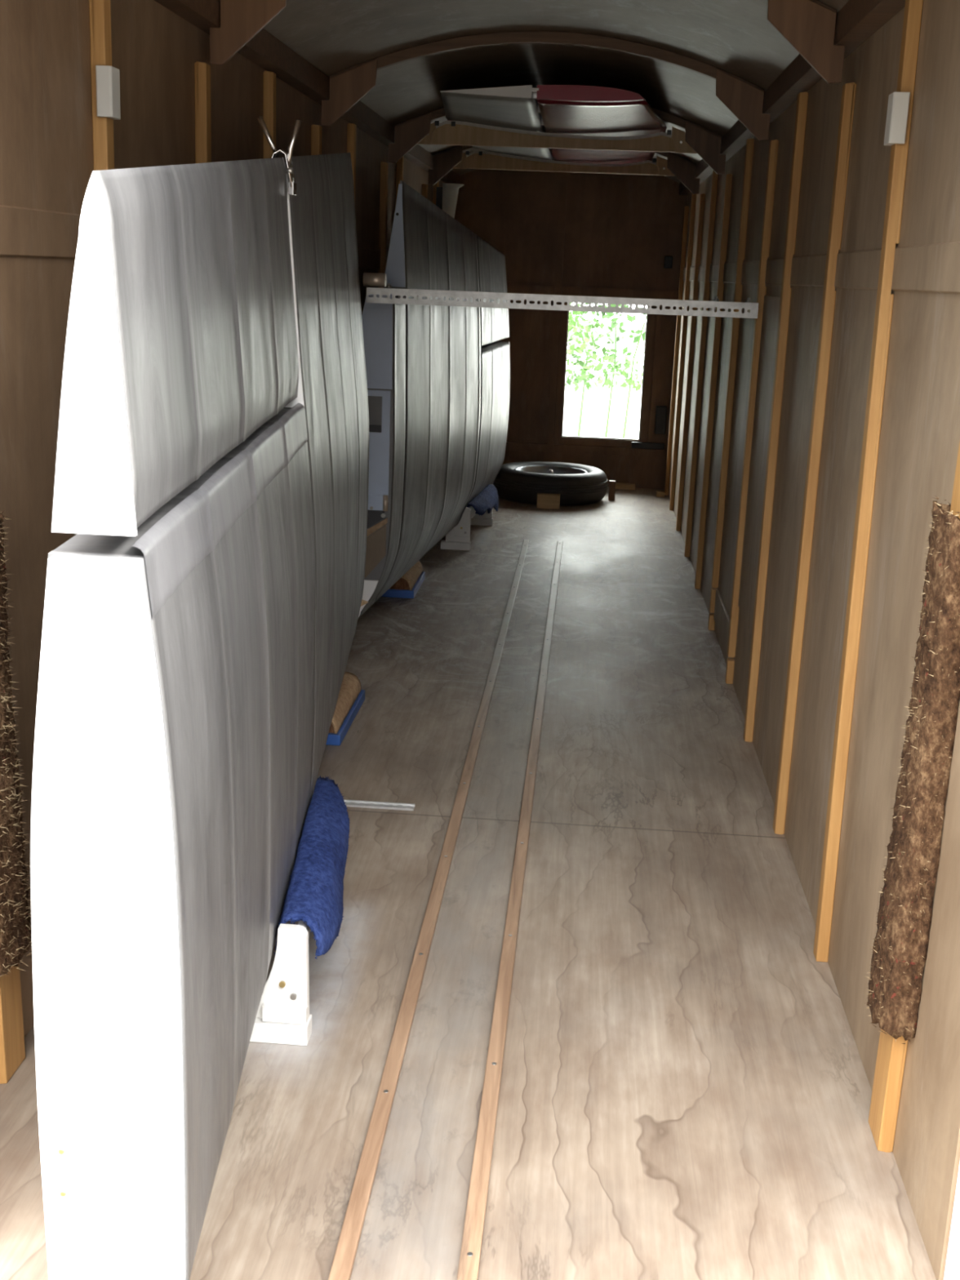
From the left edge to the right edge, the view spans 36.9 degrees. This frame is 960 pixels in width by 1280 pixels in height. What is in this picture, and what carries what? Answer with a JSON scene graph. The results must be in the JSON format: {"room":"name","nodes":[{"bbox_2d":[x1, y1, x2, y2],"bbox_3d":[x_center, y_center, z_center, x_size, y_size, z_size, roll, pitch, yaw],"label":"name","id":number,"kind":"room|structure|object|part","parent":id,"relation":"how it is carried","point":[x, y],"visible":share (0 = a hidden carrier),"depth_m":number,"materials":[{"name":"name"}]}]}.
{"room":"cargo space","nodes":[
{"label":"cargo space","id":0,"kind":"room"},
{"bbox_2d":[0,0,444,1036],"bbox_3d":[-0.462,-0.950,4.976,0.020,1.780,7.014,3,14,4],"label":"wall","id":1,"kind":"structure","parent":0,"point":[46,166],"depth_m":2.23,"materials":[{"name":"brown wood"}]},
{"bbox_2d":[0,963,25,1084],"bbox_3d":[-0.688,-0.107,1.953,0.025,1.592,0.147,3,14,4],"label":"stud","id":2,"kind":"object","parent":1,"relation":"attached to","point":[12,1051],"visible":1,"depth_m":2.15,"materials":[{"name":"orange wood"}]},
{"bbox_2d":[0,511,31,976],"bbox_3d":[-0.680,0.154,2.030,0.068,0.683,0.172,3,14,4],"label":"wrap","id":3,"kind":"object","parent":2,"relation":"attached to","point":[15,930],"visible":1,"depth_m":2.05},
{"bbox_2d":[88,0,114,170],"bbox_3d":[-0.642,-0.282,2.512,0.025,1.656,0.036,3,14,4],"label":"stud","id":4,"kind":"object","parent":1,"relation":"attached to","point":[100,11],"visible":0.06,"depth_m":2.34,"materials":[{"name":"orange wood"}]},
{"bbox_2d":[95,65,120,119],"bbox_3d":[-0.606,-0.892,2.347,0.026,0.078,0.046,3,14,4],"label":"pad","id":5,"kind":"object","parent":4,"relation":"attached to","point":[108,77],"visible":1,"depth_m":2.33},
{"bbox_2d":[194,61,211,163],"bbox_3d":[-0.595,-0.405,3.129,0.025,1.592,0.036,3,14,4],"label":"stud","id":6,"kind":"object","parent":1,"relation":"attached to","point":[202,70],"visible":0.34,"depth_m":2.94,"materials":[{"name":"orange wood"}]},
{"bbox_2d":[263,71,275,158],"bbox_3d":[-0.546,-0.590,3.730,0.025,1.656,0.036,3,14,4],"label":"stud","id":7,"kind":"object","parent":1,"relation":"attached to","point":[269,77],"visible":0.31,"depth_m":3.53,"materials":[{"name":"orange wood"}]},
{"bbox_2d":[154,0,460,183],"bbox_3d":[-0.399,-1.751,4.812,0.047,0.061,6.899,3,14,4],"label":"rail","id":8,"kind":"object","parent":1,"relation":"attached to","point":[264,49],"visible":0.78,"depth_m":3.66,"materials":[{"name":"brown wood"}]},
{"bbox_2d":[311,124,321,155],"bbox_3d":[-0.500,-0.710,4.337,0.025,1.592,0.036,3,14,4],"label":"stud","id":9,"kind":"object","parent":1,"relation":"attached to","point":[316,130],"visible":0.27,"depth_m":4.13,"materials":[{"name":"orange wood"}]},
{"bbox_2d":[346,123,356,202],"bbox_3d":[-0.451,-0.892,4.928,0.025,1.656,0.036,3,14,4],"label":"stud","id":10,"kind":"object","parent":1,"relation":"attached to","point":[352,128],"visible":0.23,"depth_m":4.72,"materials":[{"name":"orange wood"}]},
{"bbox_2d":[377,161,388,288],"bbox_3d":[-0.394,-1.050,5.681,0.025,1.592,0.036,3,14,4],"label":"stud","id":11,"kind":"object","parent":1,"relation":"attached to","point":[384,166],"visible":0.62,"depth_m":5.52,"materials":[{"name":"orange wood"}]},
{"bbox_2d":[395,155,404,202],"bbox_3d":[-0.358,-1.191,6.108,0.025,1.656,0.036,3,14,4],"label":"stud","id":12,"kind":"object","parent":1,"relation":"attached to","point":[399,175],"visible":0.02,"depth_m":5.91,"materials":[{"name":"orange wood"}]},
{"bbox_2d":[422,183,427,199],"bbox_3d":[-0.290,-1.382,6.995,0.025,1.592,0.036,3,14,4],"label":"stud","id":13,"kind":"object","parent":1,"relation":"attached to","point":[424,187],"visible":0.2,"depth_m":6.79,"materials":[{"name":"orange wood"}]},
{"bbox_2d":[432,180,439,204],"bbox_3d":[-0.251,-1.533,7.461,0.025,1.656,0.036,3,14,4],"label":"stud","id":14,"kind":"object","parent":1,"relation":"attached to","point":[437,184],"depth_m":7.26,"materials":[{"name":"orange wood"}]},
{"bbox_2d":[435,182,464,217],"bbox_3d":[-0.150,-2.183,7.219,0.136,0.198,0.125,3,14,4],"label":"fairing","id":15,"kind":"object","parent":1,"relation":"attached to","point":[446,196],"visible":0.79,"depth_m":7.18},
{"bbox_2d":[0,484,936,1279],"bbox_3d":[0.158,-0.021,5.000,1.367,0.025,7.340,3,14,4],"label":"floor","id":16,"kind":"structure","parent":0,"point":[686,1091],"depth_m":2.46,"materials":[{"name":"brown wood"}]},
{"bbox_2d":[249,775,350,1045],"bbox_3d":[-0.340,0.456,2.600,0.209,0.204,0.708,2,14,-1],"label":"cradle","id":17,"kind":"object","parent":16,"relation":"on","point":[314,895],"visible":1,"depth_m":2.33,"materials":[{"name":"fabric"}]},
{"bbox_2d":[30,152,368,1279],"bbox_3d":[-0.380,-0.293,2.803,0.156,1.460,2.978,2,14,-1],"label":"glider wing","id":18,"kind":"object","parent":17,"relation":"on","point":[202,609],"visible":0.99,"depth_m":1.51},
{"bbox_3d":[-0.431,0.559,1.495,0.040,0.145,0.001,3,14,4],"label":"inspection panel","id":19,"kind":"part","parent":18,"relation":"part of","materials":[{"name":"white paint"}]},
{"bbox_2d":[257,115,302,195],"bbox_3d":[-0.349,-0.844,2.508,0.080,0.130,0.042,3,14,4],"label":"clamp","id":20,"kind":"object","parent":18,"relation":"attached to","point":[292,188],"visible":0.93,"depth_m":2.50,"materials":[{"name":"metal"}]},
{"bbox_3d":[-0.370,-0.879,2.502,0.035,0.060,0.009,3,14,4],"label":"handle","id":21,"kind":"part","parent":20,"relation":"part of","materials":[{"name":"metal"}]},
{"bbox_3d":[-0.322,-0.861,2.494,0.028,0.078,0.010,3,14,4],"label":"handle","id":22,"kind":"part","parent":20,"relation":"part of","materials":[{"name":"metal"}]},
{"bbox_2d":[325,671,364,745],"bbox_3d":[-0.396,0.180,3.915,0.105,0.082,0.420,3,14,4],"label":"cradle","id":23,"kind":"object","parent":16,"relation":"on","point":[351,697],"visible":0.38,"depth_m":3.89,"materials":[{"name":"blue paint"}]},
{"bbox_2d":[343,799,414,810],"bbox_3d":[-0.242,0.379,3.313,0.183,0.006,0.031,3,14,4],"label":"metal strip","id":24,"kind":"object","parent":16,"relation":"on","point":[353,803],"visible":0.82,"depth_m":3.31,"materials":[{"name":"metal"}]},
{"bbox_2d":[381,560,425,598],"bbox_3d":[-0.297,-0.245,5.584,0.129,0.084,0.370,3,14,4],"label":"support","id":25,"kind":"object","parent":16,"relation":"on","point":[407,586],"visible":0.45,"depth_m":5.42,"materials":[{"name":"blue paint"}]},
{"bbox_2d":[328,539,528,1279],"bbox_3d":[0.011,0.194,4.062,0.025,0.012,5.360,3,14,4],"label":"batten","id":26,"kind":"object","parent":16,"relation":"on","point":[344,1256],"visible":1,"depth_m":2.38,"materials":[{"name":"wood"}]},
{"bbox_2d":[440,484,498,551],"bbox_3d":[-0.030,-0.583,6.714,0.175,0.200,0.748,4,14,8],"label":"cradle","id":27,"kind":"object","parent":16,"relation":"on","point":[478,511],"visible":0.99,"depth_m":6.44,"materials":[{"name":"wood"}]},
{"bbox_2d":[358,180,510,617],"bbox_3d":[-0.131,-1.050,5.786,0.160,1.377,2.742,4,15,8],"label":"glider wing","id":28,"kind":"object","parent":27,"relation":"on","point":[438,376],"visible":0.89,"depth_m":5.10},
{"bbox_3d":[-0.341,-0.663,4.514,0.064,0.022,0.006,3,14,4],"label":"recess sill","id":29,"kind":"part","parent":28,"relation":"part of","materials":[{"name":"grey"}]},
{"bbox_3d":[-0.364,-0.282,4.609,0.127,0.185,0.012,3,14,4],"label":"brace panel","id":30,"kind":"part","parent":28,"relation":"part of","materials":[{"name":"brown wood"}]},
{"bbox_3d":[-0.357,-0.438,4.563,0.130,0.050,0.008,3,14,4],"label":"fitting plate","id":31,"kind":"part","parent":28,"relation":"part of","materials":[{"name":"blue paint"}]},
{"bbox_2d":[394,210,400,217],"bbox_3d":[-0.260,-1.341,4.534,0.020,0.020,0.002,3,14,4],"label":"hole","id":32,"kind":"object","parent":28,"relation":"in","point":[397,213],"depth_m":4.53,"materials":[{"name":"black"}]},
{"bbox_2d":[457,541,562,1279],"bbox_3d":[0.165,0.203,4.052,0.025,0.012,5.360,3,14,4],"label":"batten","id":33,"kind":"object","parent":16,"relation":"on","point":[472,1239],"visible":1,"depth_m":2.40,"materials":[{"name":"wood"}]},
{"bbox_2d":[536,493,559,509],"bbox_3d":[0.362,-0.735,7.621,0.120,0.074,0.045,3,14,4],"label":"wood block","id":34,"kind":"object","parent":16,"relation":"on","point":[544,500],"visible":1,"depth_m":7.60,"materials":[{"name":"brown wood"}]},
{"bbox_2d":[493,461,608,506],"bbox_3d":[0.387,-0.866,7.938,0.631,0.166,0.631,3,14,4],"label":"wheel","id":35,"kind":"object","parent":16,"relation":"on","point":[576,484],"visible":0.95,"depth_m":7.71,"materials":[{"name":"black rubber"}]},
{"bbox_2d":[608,480,615,501],"bbox_3d":[0.733,-0.831,8.003,0.035,0.100,0.109,3,14,4],"label":"chock","id":36,"kind":"object","parent":16,"relation":"on","point":[611,491],"visible":1,"depth_m":7.98,"materials":[{"name":"brown wood"}]},
{"bbox_2d":[615,482,635,489],"bbox_3d":[0.835,-0.902,8.434,0.145,0.030,0.075,3,14,4],"label":"batten","id":37,"kind":"object","parent":16,"relation":"on","point":[623,486],"visible":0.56,"depth_m":8.40,"materials":[{"name":"brown wood"}]},
{"bbox_2d":[656,490,664,497],"bbox_3d":[1.026,-0.830,8.187,0.045,0.028,0.050,3,14,4],"label":"wood offcut","id":38,"kind":"object","parent":16,"relation":"on","point":[659,494],"visible":1,"depth_m":8.16,"materials":[{"name":"brown wood"}]},
{"bbox_2d":[707,613,715,630],"bbox_3d":[0.822,-0.064,5.109,0.021,0.054,0.034,3,14,4],"label":"wood block","id":39,"kind":"object","parent":16,"relation":"on","point":[711,624],"visible":0.8,"depth_m":5.09,"materials":[{"name":"orange wood"}]},
{"bbox_2d":[709,587,717,613],"bbox_3d":[0.825,-0.140,5.090,0.021,0.084,0.034,3,14,4],"label":"wood block","id":40,"kind":"object","parent":39,"relation":"on","point":[713,594],"visible":0.76,"depth_m":5.08,"materials":[{"name":"orange wood"}]},
{"bbox_2d":[724,657,734,684],"bbox_3d":[0.769,0.096,4.436,0.021,0.074,0.030,3,14,4],"label":"wood block","id":41,"kind":"object","parent":16,"relation":"on","point":[730,662],"visible":1,"depth_m":4.42,"materials":[{"name":"orange wood"}]},
{"bbox_2d":[262,0,848,182],"bbox_3d":[0.234,-1.778,4.660,1.387,0.185,7.114,3,14,4],"label":"ceiling","id":42,"kind":"structure","parent":0,"point":[736,37],"depth_m":3.88,"materials":[{"name":"grey paint"}]},
{"bbox_2d":[209,0,286,65],"bbox_3d":[-0.465,-1.253,2.896,0.158,0.183,0.010,3,14,4],"label":"gusset","id":43,"kind":"structure","parent":42,"relation":"attached to","point":[241,20],"depth_m":2.90,"materials":[{"name":"brown wood"}]},
{"bbox_2d":[321,58,377,126],"bbox_3d":[-0.371,-1.554,4.090,0.158,0.183,0.010,3,14,4],"label":"gusset","id":44,"kind":"structure","parent":42,"relation":"attached to","point":[347,88],"depth_m":4.08,"materials":[{"name":"brown wood"}]},
{"bbox_2d":[388,112,431,163],"bbox_3d":[-0.265,-1.894,5.433,0.158,0.183,0.010,3,14,4],"label":"gusset","id":45,"kind":"structure","parent":42,"relation":"attached to","point":[407,135],"depth_m":5.43,"materials":[{"name":"brown wood"}]},
{"bbox_2d":[428,145,462,185],"bbox_3d":[-0.161,-2.226,6.748,0.158,0.183,0.010,3,14,4],"label":"gusset","id":46,"kind":"structure","parent":42,"relation":"attached to","point":[443,162],"depth_m":6.74,"materials":[{"name":"brown wood"}]},
{"bbox_2d":[329,31,764,100],"bbox_3d":[0.186,-1.622,4.050,1.225,0.164,0.029,3,14,4],"label":"bow","id":47,"kind":"object","parent":42,"relation":"attached to","point":[516,37],"visible":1,"depth_m":4.02,"materials":[{"name":"brown wood"}]},
{"bbox_2d":[394,99,721,142],"bbox_3d":[0.292,-1.962,5.394,1.225,0.164,0.029,3,14,4],"label":"bow","id":48,"kind":"object","parent":42,"relation":"attached to","point":[673,119],"visible":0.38,"depth_m":5.35,"materials":[{"name":"brown wood"}]},
{"bbox_2d":[417,120,697,153],"bbox_3d":[0.292,-1.906,5.441,1.197,0.093,0.046,3,14,4],"label":"board","id":49,"kind":"object","parent":48,"relation":"attached to","point":[446,132],"visible":0.88,"depth_m":5.43,"materials":[{"name":"brown wood"}]},
{"bbox_3d":[-0.235,-1.935,5.492,0.137,0.083,0.014,3,14,4],"label":"plate","id":50,"kind":"part","parent":49,"relation":"part of","materials":[{"name":"brown wood"}]},
{"bbox_2d":[440,84,666,164],"bbox_3d":[0.317,-2.034,5.812,0.835,0.051,2.921,3,14,4],"label":"stored aircraft part","id":51,"kind":"object","parent":49,"relation":"on","point":[567,109],"visible":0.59,"depth_m":4.89,"materials":[{"name":"silver paint"}]},
{"bbox_3d":[0.805,-1.881,5.424,0.168,0.093,0.014,3,14,4],"label":"plate","id":52,"kind":"part","parent":49,"relation":"part of","materials":[{"name":"brown wood"}]},
{"bbox_2d":[433,129,696,170],"bbox_3d":[0.395,-2.294,6.708,1.225,0.164,0.029,3,14,4],"label":"bow","id":53,"kind":"object","parent":42,"relation":"attached to","point":[464,147],"visible":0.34,"depth_m":6.68,"materials":[{"name":"brown wood"}]},
{"bbox_2d":[453,151,675,176],"bbox_3d":[0.396,-2.241,6.755,1.197,0.087,0.046,3,14,4],"label":"board","id":54,"kind":"object","parent":53,"relation":"attached to","point":[475,159],"visible":0.94,"depth_m":6.75,"materials":[{"name":"brown wood"}]},
{"bbox_3d":[-0.132,-2.270,6.806,0.137,0.077,0.014,3,14,4],"label":"plate","id":55,"kind":"part","parent":54,"relation":"part of","materials":[{"name":"brown wood"}]},
{"bbox_3d":[0.909,-2.217,6.738,0.168,0.087,0.014,3,14,4],"label":"plate","id":56,"kind":"part","parent":54,"relation":"part of","materials":[{"name":"brown wood"}]},
{"bbox_2d":[666,152,699,194],"bbox_3d":[0.942,-2.165,6.677,0.158,0.183,0.010,3,14,4],"label":"gusset","id":57,"kind":"structure","parent":42,"relation":"attached to","point":[683,170],"depth_m":6.67,"materials":[{"name":"brown wood"}]},
{"bbox_2d":[684,120,725,173],"bbox_3d":[0.838,-1.833,5.362,0.158,0.183,0.010,3,14,4],"label":"gusset","id":58,"kind":"structure","parent":42,"relation":"attached to","point":[707,144],"depth_m":5.36,"materials":[{"name":"brown wood"}]},
{"bbox_2d":[715,69,770,140],"bbox_3d":[0.732,-1.493,4.018,0.158,0.183,0.010,3,14,4],"label":"gusset","id":59,"kind":"structure","parent":42,"relation":"attached to","point":[744,100],"depth_m":4.01,"materials":[{"name":"brown wood"}]},
{"bbox_2d":[767,0,844,83],"bbox_3d":[0.638,-1.191,2.824,0.158,0.183,0.010,3,14,4],"label":"gusset","id":60,"kind":"structure","parent":42,"relation":"attached to","point":[808,26],"depth_m":2.82,"materials":[{"name":"brown wood"}]},
{"bbox_2d":[810,0,836,18],"bbox_3d":[0.091,-1.321,2.856,1.225,0.164,0.029,3,14,4],"label":"bow","id":61,"kind":"object","parent":42,"relation":"attached to","point":[814,1],"visible":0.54,"depth_m":2.81,"materials":[{"name":"brown wood"}]},
{"bbox_2d":[453,155,687,488],"bbox_3d":[0.473,-1.831,8.300,1.327,1.870,0.014,3,14,4],"label":"wall","id":62,"kind":"structure","parent":0,"point":[620,229],"depth_m":8.20,"materials":[{"name":"brown wood"}]},
{"bbox_2d":[506,284,555,294],"bbox_3d":[0.138,-2.015,8.261,0.584,0.050,0.022,3,14,4],"label":"trim","id":63,"kind":"structure","parent":62,"relation":"attached to","point":[524,289],"depth_m":8.24,"materials":[{"name":"brown wood"}]},
{"bbox_2d":[547,182,567,444],"bbox_3d":[0.443,-1.860,8.276,0.037,1.465,0.022,3,14,4],"label":"trim","id":64,"kind":"structure","parent":62,"relation":"attached to","point":[562,199],"depth_m":8.27,"materials":[{"name":"brown wood"}]},
{"bbox_2d":[505,441,664,457],"bbox_3d":[0.444,-1.127,8.461,1.267,0.045,0.022,3,14,4],"label":"trim","id":65,"kind":"structure","parent":62,"relation":"attached to","point":[509,445],"depth_m":8.44,"materials":[{"name":"brown wood"}]},
{"bbox_2d":[561,301,648,440],"bbox_3d":[0.722,-1.560,8.365,0.482,0.802,0.016,3,14,4],"label":"window","id":66,"kind":"structure","parent":62,"relation":"in","point":[638,439],"depth_m":8.39,"materials":[{"name":"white glass"}]},
{"bbox_2d":[561,286,675,299],"bbox_3d":[0.788,-1.979,8.219,0.644,0.050,0.022,3,14,4],"label":"trim","id":67,"kind":"structure","parent":62,"relation":"attached to","point":[566,291],"depth_m":8.21,"materials":[{"name":"brown wood"}]},
{"bbox_2d":[631,441,664,449],"bbox_3d":[0.979,-1.133,8.395,0.190,0.036,0.022,3,14,4],"label":"bar","id":68,"kind":"object","parent":62,"relation":"attached to","point":[634,444],"visible":1,"depth_m":8.38,"materials":[{"name":"black metal"}]},
{"bbox_2d":[648,304,662,442],"bbox_3d":[1.011,-1.532,8.314,0.030,0.843,0.022,3,14,4],"label":"trim","id":69,"kind":"structure","parent":62,"relation":"attached to","point":[658,322],"depth_m":8.31,"materials":[{"name":"brown wood"}]},
{"bbox_2d":[654,405,666,434],"bbox_3d":[1.050,-1.277,8.361,0.060,0.160,0.049,3,14,4],"label":"box","id":70,"kind":"object","parent":62,"relation":"attached to","point":[661,411],"visible":1,"depth_m":8.34,"materials":[{"name":"black plastic"}]},
{"bbox_2d":[663,256,672,268],"bbox_3d":[1.067,-2.139,8.152,0.045,0.067,0.029,3,14,4],"label":"socket","id":71,"kind":"object","parent":62,"relation":"attached to","point":[668,260],"visible":1,"depth_m":8.14,"materials":[{"name":"black plastic"}]},
{"bbox_2d":[668,0,959,1279],"bbox_3d":[0.872,-0.886,4.928,0.020,1.780,6.934,3,14,4],"label":"wall","id":72,"kind":"structure","parent":0,"point":[919,440],"depth_m":2.55,"materials":[{"name":"brown wood"}]},
{"bbox_2d":[664,205,688,495],"bbox_3d":[1.099,-1.601,8.062,0.022,1.592,0.036,3,14,4],"label":"stud","id":73,"kind":"object","parent":72,"relation":"attached to","point":[686,207],"visible":0.99,"depth_m":8.05,"materials":[{"name":"orange wood"}]},
{"bbox_2d":[669,192,696,510],"bbox_3d":[1.059,-1.497,7.522,0.022,1.656,0.036,3,14,4],"label":"stud","id":74,"kind":"object","parent":72,"relation":"attached to","point":[693,196],"visible":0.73,"depth_m":7.51,"materials":[{"name":"orange wood"}]},
{"bbox_2d":[675,193,705,531],"bbox_3d":[1.008,-1.310,6.911,0.022,1.592,0.036,3,14,4],"label":"stud","id":75,"kind":"object","parent":72,"relation":"attached to","point":[702,197],"visible":1,"depth_m":6.90,"materials":[{"name":"orange wood"}]},
{"bbox_2d":[684,169,718,557],"bbox_3d":[0.958,-1.175,6.246,0.022,1.656,0.036,3,14,4],"label":"stud","id":76,"kind":"object","parent":72,"relation":"attached to","point":[715,176],"visible":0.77,"depth_m":6.23,"materials":[{"name":"orange wood"}]},
{"bbox_2d":[694,173,732,589],"bbox_3d":[0.905,-0.978,5.597,0.022,1.592,0.036,3,14,4],"label":"stud","id":77,"kind":"object","parent":72,"relation":"attached to","point":[728,176],"visible":1,"depth_m":5.58,"materials":[{"name":"orange wood"}]},
{"bbox_2d":[713,590,730,657],"bbox_3d":[0.806,-0.058,4.779,0.009,0.105,0.550,3,14,4],"label":"wall patch","id":78,"kind":"structure","parent":72,"relation":"attached to","point":[722,619],"depth_m":4.77,"materials":[{"name":"brown wood"}]},
{"bbox_2d":[711,137,754,588],"bbox_3d":[0.856,-0.912,4.893,0.022,1.500,0.036,3,14,4],"label":"stud","id":79,"kind":"object","parent":72,"relation":"attached to","point":[749,142],"visible":1,"depth_m":4.87,"materials":[{"name":"orange wood"}]},
{"bbox_2d":[727,139,778,657],"bbox_3d":[0.800,-0.679,4.242,0.022,1.506,0.036,3,14,4],"label":"stud","id":80,"kind":"object","parent":72,"relation":"attached to","point":[773,146],"visible":1,"depth_m":4.21,"materials":[{"name":"orange wood"}]},
{"bbox_2d":[366,283,758,318],"bbox_3d":[0.233,-0.982,4.163,1.128,0.057,0.040,3,14,4],"label":"bar","id":81,"kind":"object","parent":80,"relation":"attached to","point":[753,307],"visible":1,"depth_m":4.15,"materials":[{"name":"metal"}]},
{"bbox_2d":[363,272,386,287],"bbox_3d":[-0.307,-1.052,4.205,0.064,0.039,0.039,3,14,4],"label":"roller","id":82,"kind":"object","parent":81,"relation":"on","point":[370,279],"visible":1,"depth_m":4.19,"materials":[{"name":"metal"}]},
{"bbox_2d":[737,295,780,635],"bbox_3d":[0.781,-0.484,3.998,0.005,0.915,0.515,3,14,4],"label":"wall patch","id":83,"kind":"structure","parent":72,"relation":"attached to","point":[771,312],"depth_m":4.05,"materials":[{"name":"brown wood"}]},
{"bbox_2d":[743,91,808,742],"bbox_3d":[0.758,-0.534,3.710,0.022,1.656,0.069,3,14,4],"label":"stud","id":84,"kind":"object","parent":72,"relation":"attached to","point":[802,97],"visible":1,"depth_m":3.68,"materials":[{"name":"orange wood"}]},
{"bbox_2d":[678,0,905,195],"bbox_3d":[0.875,-1.680,4.730,0.048,0.061,6.899,3,14,4],"label":"rail","id":85,"kind":"object","parent":72,"relation":"attached to","point":[857,20],"visible":0.67,"depth_m":3.33,"materials":[{"name":"brown wood"}]},
{"bbox_2d":[773,82,856,834],"bbox_3d":[0.705,-0.336,3.059,0.022,1.592,0.036,3,14,4],"label":"stud","id":86,"kind":"object","parent":72,"relation":"attached to","point":[848,94],"visible":1,"depth_m":3.03,"materials":[{"name":"orange wood"}]},
{"bbox_2d":[813,0,923,962],"bbox_3d":[0.660,-0.221,2.475,0.022,1.656,0.094,3,14,4],"label":"stud","id":87,"kind":"object","parent":72,"relation":"attached to","point":[913,8],"visible":0.97,"depth_m":2.45,"materials":[{"name":"orange wood"}]},
{"bbox_2d":[884,91,910,146],"bbox_3d":[0.674,-0.842,2.330,0.026,0.078,0.046,3,14,4],"label":"pad","id":88,"kind":"object","parent":87,"relation":"attached to","point":[898,102],"visible":1,"depth_m":2.31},
{"bbox_2d":[868,440,959,1152],"bbox_3d":[0.610,-0.033,1.861,0.022,1.592,0.162,3,14,4],"label":"stud","id":89,"kind":"object","parent":72,"relation":"attached to","point":[891,1053],"visible":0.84,"depth_m":2.04,"materials":[{"name":"orange wood"}]},
{"bbox_2d":[866,496,959,1044],"bbox_3d":[0.585,0.182,1.931,0.065,0.749,0.181,3,14,4],"label":"wrap","id":90,"kind":"object","parent":89,"relation":"attached to","point":[900,948],"visible":1,"depth_m":1.90,"materials":[{"name":"brown fabric"}]},
{"bbox_2d":[943,1162,959,1279],"bbox_3d":[0.785,0.112,1.094,0.020,1.740,1.058,-3,15,-19],"label":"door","id":91,"kind":"structure","parent":72,"relation":"in","point":[952,1272],"depth_m":1.75,"materials":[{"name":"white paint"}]},
{"label":"outside","id":92,"kind":"structure","parent":0,"visible":0},
{"bbox_2d":[567,320,645,343],"bbox_3d":[1.267,-2.534,17.363,80.000,0.100,85.000,3,14,4],"label":"ground","id":93,"kind":"structure","parent":92,"point":[628,326],"depth_m":47.04,"materials":[{"name":"white"}]},
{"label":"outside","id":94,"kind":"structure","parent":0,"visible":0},
{"bbox_2d":[562,341,644,439],"bbox_3d":[1.803,-4.303,24.115,24.000,0.020,31.000,3,14,4],"label":"ground","id":95,"kind":"structure","parent":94,"point":[596,400],"depth_m":20.30,"materials":[{"name":"white"}]},
{"bbox_2d":[564,302,647,438],"bbox_3d":[0.314,-2.978,14.788,3.855,1.930,1.735,3,14,4],"label":"foliage","id":96,"kind":"object","parent":95,"relation":"on","point":[611,358],"visible":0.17,"depth_m":14.74,"materials":[{"name":"green plant"}]}
]}

